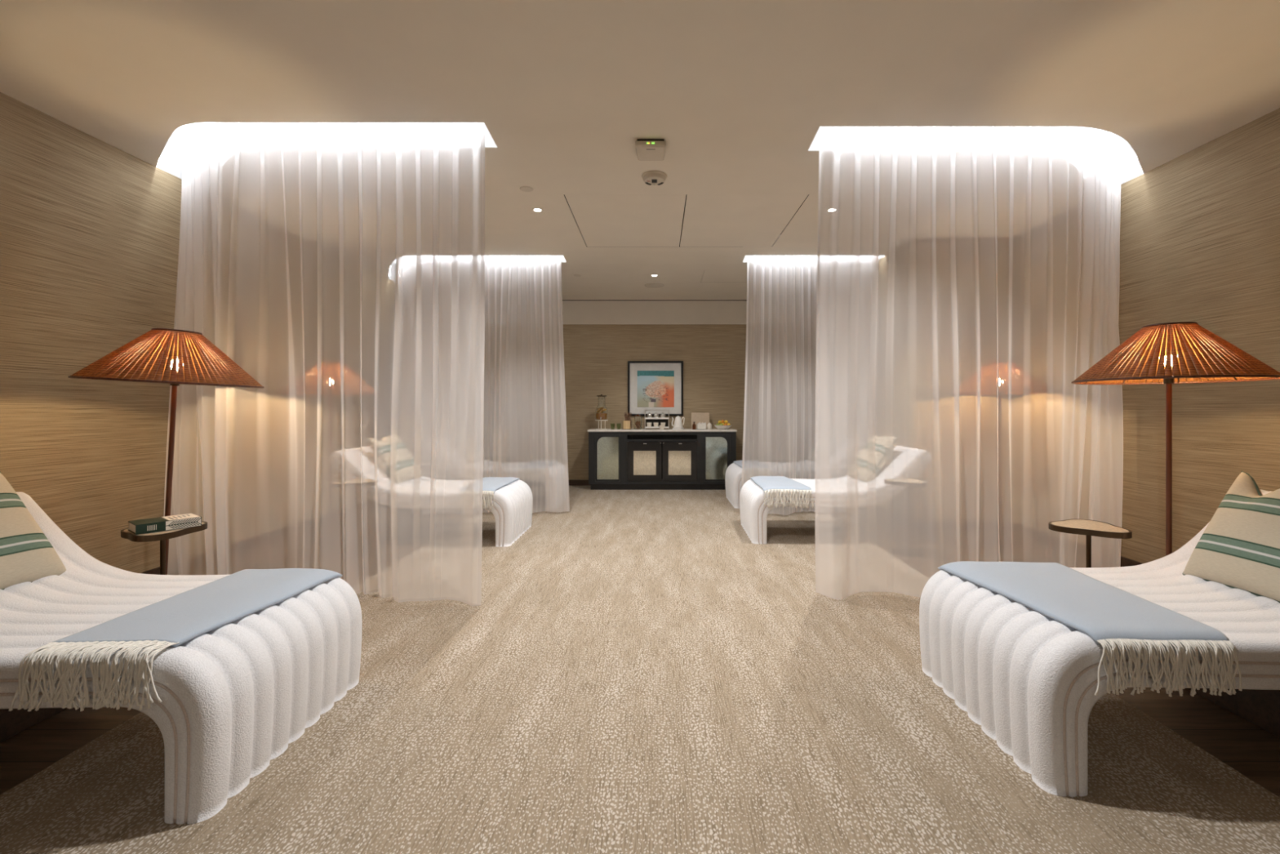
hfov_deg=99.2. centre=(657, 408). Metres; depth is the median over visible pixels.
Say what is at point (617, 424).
tumbler
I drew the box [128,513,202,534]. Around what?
book
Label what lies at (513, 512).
chaise lounge
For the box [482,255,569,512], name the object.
sheer curtain
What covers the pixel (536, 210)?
recessed light
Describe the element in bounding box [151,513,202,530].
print
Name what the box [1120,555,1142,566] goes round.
baseboard
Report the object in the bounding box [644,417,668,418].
tray
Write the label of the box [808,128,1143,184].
trim
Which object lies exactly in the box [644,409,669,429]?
tiered stand
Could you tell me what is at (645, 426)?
tray
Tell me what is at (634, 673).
floor
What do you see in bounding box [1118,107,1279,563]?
wall
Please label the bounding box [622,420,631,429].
wooden box
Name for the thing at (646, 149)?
wireless access point
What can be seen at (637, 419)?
jar
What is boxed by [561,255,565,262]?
trim
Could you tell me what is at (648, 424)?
cup
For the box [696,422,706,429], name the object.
box
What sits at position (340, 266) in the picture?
sheer curtain
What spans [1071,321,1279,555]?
floor lamp
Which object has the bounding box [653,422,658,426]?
cup
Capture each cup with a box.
[646,422,651,426]
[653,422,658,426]
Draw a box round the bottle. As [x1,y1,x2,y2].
[692,422,695,429]
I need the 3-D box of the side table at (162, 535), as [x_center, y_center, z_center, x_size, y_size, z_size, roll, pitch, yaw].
[-2.404,0.877,2.636,0.322,0.585,0.304,0,0,-29]
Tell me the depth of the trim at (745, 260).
5.84 m
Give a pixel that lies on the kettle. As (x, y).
(677, 424)
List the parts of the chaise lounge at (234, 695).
leg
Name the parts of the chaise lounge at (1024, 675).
leg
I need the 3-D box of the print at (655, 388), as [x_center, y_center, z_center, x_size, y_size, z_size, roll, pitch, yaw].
[-0.029,-0.291,8.230,0.558,0.554,0.001,0,0,0]
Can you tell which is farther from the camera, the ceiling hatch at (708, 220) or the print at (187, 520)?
the ceiling hatch at (708, 220)
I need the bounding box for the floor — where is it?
[0,485,1279,853]
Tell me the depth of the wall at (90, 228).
3.22 m
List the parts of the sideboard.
door, mirror pane, fridge door, glass pane, glass pane, fridge door, mirror pane, door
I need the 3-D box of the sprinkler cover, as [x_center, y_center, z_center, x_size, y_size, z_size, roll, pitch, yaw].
[-0.982,-1.637,4.070,0.100,0.006,0.100,0,0,0]
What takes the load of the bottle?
on the sideboard
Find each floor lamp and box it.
[67,328,264,574]
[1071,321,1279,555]
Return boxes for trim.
[156,123,497,179]
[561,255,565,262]
[680,195,686,235]
[742,235,780,262]
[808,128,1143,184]
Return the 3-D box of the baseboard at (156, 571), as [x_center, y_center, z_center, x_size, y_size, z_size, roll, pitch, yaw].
[-3.401,1.127,2.825,0.018,0.085,10.850,0,0,0]
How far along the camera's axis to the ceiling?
2.67 m
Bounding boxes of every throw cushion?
[0,471,66,590]
[1182,471,1279,602]
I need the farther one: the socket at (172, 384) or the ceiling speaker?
the ceiling speaker
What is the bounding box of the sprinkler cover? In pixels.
[519,186,533,191]
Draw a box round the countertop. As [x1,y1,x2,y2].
[587,428,737,431]
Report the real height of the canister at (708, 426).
0.103 m
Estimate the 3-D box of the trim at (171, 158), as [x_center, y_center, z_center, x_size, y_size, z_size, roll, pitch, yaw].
[-2.268,-1.750,3.401,2.595,0.220,0.746,0,0,16]
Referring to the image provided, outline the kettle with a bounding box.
[671,415,684,429]
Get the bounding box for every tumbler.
[610,423,614,429]
[616,423,621,429]
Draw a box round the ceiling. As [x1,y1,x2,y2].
[0,0,1279,299]
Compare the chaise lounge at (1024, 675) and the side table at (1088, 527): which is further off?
the side table at (1088, 527)
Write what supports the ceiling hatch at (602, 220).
attached to the ceiling
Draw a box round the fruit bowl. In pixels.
[714,425,731,429]
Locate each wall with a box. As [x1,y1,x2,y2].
[0,92,182,573]
[562,299,746,479]
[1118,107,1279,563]
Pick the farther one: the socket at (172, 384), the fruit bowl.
the fruit bowl
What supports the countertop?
on the sideboard
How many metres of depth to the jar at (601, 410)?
7.92 m
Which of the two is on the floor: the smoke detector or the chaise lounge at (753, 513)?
the chaise lounge at (753, 513)
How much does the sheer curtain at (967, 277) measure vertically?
2.977 m
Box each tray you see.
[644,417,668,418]
[644,426,668,427]
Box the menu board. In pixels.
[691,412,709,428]
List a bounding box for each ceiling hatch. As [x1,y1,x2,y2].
[564,195,685,246]
[680,195,808,246]
[701,270,747,282]
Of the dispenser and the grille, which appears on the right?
the grille
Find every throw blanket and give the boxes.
[8,568,342,711]
[482,476,519,509]
[733,460,742,467]
[750,475,814,508]
[937,560,1242,697]
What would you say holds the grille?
attached to the ceiling speaker
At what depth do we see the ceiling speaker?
7.25 m
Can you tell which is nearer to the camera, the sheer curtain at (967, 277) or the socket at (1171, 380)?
the socket at (1171, 380)
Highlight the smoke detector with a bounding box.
[641,170,666,185]
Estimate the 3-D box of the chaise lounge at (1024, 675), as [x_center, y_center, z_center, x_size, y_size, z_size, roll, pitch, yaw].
[1.940,0.763,2.048,1.551,0.814,0.821,0,0,0]
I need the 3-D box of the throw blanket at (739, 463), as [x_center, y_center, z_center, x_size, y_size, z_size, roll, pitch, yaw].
[1.149,0.771,6.740,0.326,0.187,0.834,0,0,0]
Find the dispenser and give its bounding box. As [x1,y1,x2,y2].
[595,394,608,429]
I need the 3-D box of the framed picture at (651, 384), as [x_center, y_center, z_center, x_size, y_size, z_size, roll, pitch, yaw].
[-0.032,-0.299,8.234,0.838,0.829,0.028,0,0,0]
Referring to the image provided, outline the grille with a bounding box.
[645,283,662,287]
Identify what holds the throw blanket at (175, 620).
on the chaise lounge at (234, 695)
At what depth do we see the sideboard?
7.80 m
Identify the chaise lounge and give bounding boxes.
[0,492,361,824]
[482,479,532,546]
[724,462,742,508]
[739,478,814,543]
[919,488,1279,796]
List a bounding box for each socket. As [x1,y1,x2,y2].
[169,371,179,386]
[1163,368,1174,383]
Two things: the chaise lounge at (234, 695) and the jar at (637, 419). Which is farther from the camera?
the jar at (637, 419)
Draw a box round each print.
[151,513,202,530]
[637,370,674,407]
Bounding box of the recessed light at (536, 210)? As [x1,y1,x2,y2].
[532,208,542,212]
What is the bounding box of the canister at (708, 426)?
[706,422,711,429]
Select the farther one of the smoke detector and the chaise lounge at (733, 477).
the chaise lounge at (733, 477)
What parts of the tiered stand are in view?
panel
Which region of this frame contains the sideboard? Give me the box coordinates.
[587,428,737,489]
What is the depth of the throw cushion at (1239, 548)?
2.08 m
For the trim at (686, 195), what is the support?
attached to the ceiling
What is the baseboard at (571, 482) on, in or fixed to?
attached to the wall at (601, 336)
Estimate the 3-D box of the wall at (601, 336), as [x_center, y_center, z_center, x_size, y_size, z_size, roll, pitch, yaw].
[-0.005,-0.235,8.307,7.050,2.810,0.126,0,0,0]
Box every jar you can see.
[595,396,607,419]
[634,413,641,429]
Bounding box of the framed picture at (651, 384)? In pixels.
[627,360,683,415]
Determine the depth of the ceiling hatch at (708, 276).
6.77 m
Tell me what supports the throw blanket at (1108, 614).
on the chaise lounge at (1024, 675)
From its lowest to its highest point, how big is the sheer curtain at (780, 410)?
2.977 m
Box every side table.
[120,520,207,574]
[1048,519,1132,567]
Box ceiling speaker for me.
[644,282,664,288]
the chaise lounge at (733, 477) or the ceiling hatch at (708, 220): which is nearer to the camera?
the ceiling hatch at (708, 220)
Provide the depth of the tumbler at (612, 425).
7.94 m
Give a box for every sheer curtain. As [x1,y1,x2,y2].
[164,122,484,605]
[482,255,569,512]
[741,255,817,515]
[814,126,1123,599]
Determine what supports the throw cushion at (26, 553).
on the chaise lounge at (234, 695)
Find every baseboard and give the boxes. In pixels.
[140,566,159,574]
[568,480,591,485]
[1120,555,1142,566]
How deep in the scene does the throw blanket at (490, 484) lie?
4.79 m
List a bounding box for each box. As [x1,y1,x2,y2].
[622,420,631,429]
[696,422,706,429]
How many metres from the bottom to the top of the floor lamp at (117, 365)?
1.588 m
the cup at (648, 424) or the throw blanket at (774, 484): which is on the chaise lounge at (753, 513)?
the throw blanket at (774, 484)

